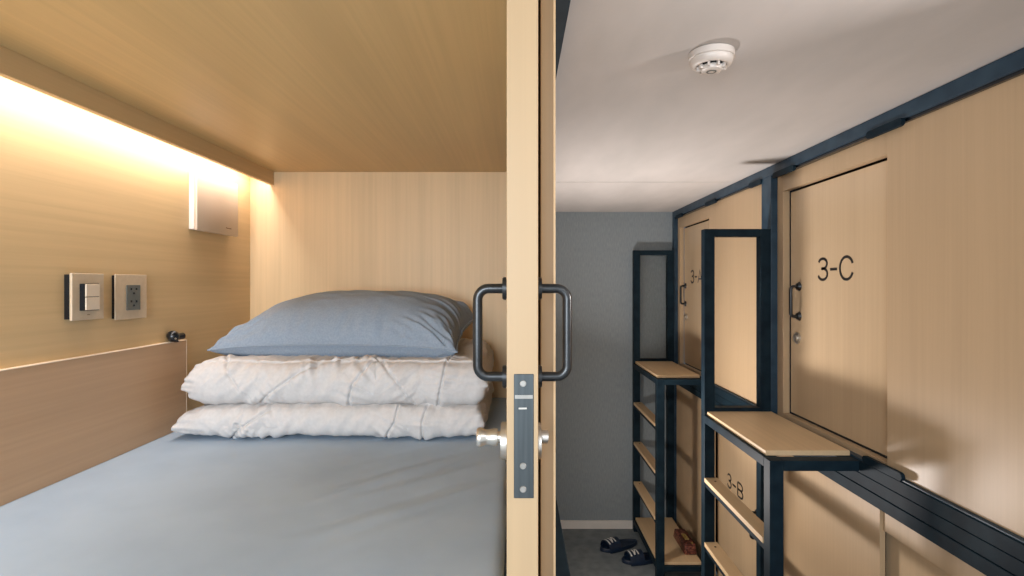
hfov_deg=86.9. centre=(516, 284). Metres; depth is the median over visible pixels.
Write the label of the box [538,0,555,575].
panel
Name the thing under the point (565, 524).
baseboard
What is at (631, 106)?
ceiling
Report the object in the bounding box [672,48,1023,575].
frame
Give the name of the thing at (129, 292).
power socket
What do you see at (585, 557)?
floor
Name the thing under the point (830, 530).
wall panel
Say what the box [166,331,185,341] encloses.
light
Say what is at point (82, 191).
wall
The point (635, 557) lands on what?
slipper
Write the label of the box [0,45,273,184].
light valance
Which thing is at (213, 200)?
air vent
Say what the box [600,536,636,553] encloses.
slipper
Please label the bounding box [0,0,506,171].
ceiling
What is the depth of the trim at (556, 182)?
2.94 m
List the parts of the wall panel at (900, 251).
handle, sill, door, panel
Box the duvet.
[171,338,493,439]
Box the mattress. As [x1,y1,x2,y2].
[0,398,506,575]
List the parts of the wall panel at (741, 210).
handle, sill, door, panel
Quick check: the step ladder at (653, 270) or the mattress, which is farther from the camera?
the step ladder at (653, 270)
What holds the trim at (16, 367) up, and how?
attached to the wall at (82, 191)
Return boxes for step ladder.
[633,250,700,575]
[701,229,858,575]
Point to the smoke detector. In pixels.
(708, 59)
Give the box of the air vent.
[189,170,237,236]
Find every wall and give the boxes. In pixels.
[0,76,249,410]
[250,172,506,397]
[556,212,684,519]
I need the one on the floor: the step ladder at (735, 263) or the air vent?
the step ladder at (735, 263)
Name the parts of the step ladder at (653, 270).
leg, clear pane, screen frame, leg, platform frame, frame, board, leg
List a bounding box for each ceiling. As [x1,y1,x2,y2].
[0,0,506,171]
[556,0,1023,211]
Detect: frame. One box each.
[556,0,570,575]
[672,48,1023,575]
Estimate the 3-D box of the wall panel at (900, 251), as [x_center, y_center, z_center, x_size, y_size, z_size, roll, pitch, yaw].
[1.253,0.048,1.780,0.095,1.121,1.500,0,0,0]
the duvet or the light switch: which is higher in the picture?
the light switch
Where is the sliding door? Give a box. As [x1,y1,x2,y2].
[473,0,571,575]
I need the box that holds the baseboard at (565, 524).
[560,520,632,528]
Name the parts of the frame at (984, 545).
post, post, rail, rail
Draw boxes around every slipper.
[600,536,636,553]
[622,549,652,565]
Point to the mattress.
(174, 503)
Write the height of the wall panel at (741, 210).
1.121 m
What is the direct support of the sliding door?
attached to the frame at (562, 6)
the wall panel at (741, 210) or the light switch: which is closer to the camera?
the light switch
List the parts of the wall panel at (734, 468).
panel, door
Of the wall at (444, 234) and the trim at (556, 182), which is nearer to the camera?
the wall at (444, 234)
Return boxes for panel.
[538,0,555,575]
[677,385,755,575]
[678,184,761,375]
[775,455,985,575]
[777,74,1023,537]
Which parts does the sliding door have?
handle, turn knob, door, handle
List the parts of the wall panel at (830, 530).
panel, door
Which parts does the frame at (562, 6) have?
rail, rail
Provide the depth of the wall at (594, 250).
4.14 m
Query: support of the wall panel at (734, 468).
attached to the frame at (984, 545)
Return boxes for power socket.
[112,274,146,319]
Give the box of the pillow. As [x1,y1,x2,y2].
[207,290,472,357]
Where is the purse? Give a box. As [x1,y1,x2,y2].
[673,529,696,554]
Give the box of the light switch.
[64,273,103,320]
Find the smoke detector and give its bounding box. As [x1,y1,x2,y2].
[688,43,734,74]
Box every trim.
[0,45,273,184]
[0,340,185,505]
[0,340,186,411]
[556,182,733,182]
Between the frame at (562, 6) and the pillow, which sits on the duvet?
the pillow
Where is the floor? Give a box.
[562,529,716,575]
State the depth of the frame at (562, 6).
1.15 m

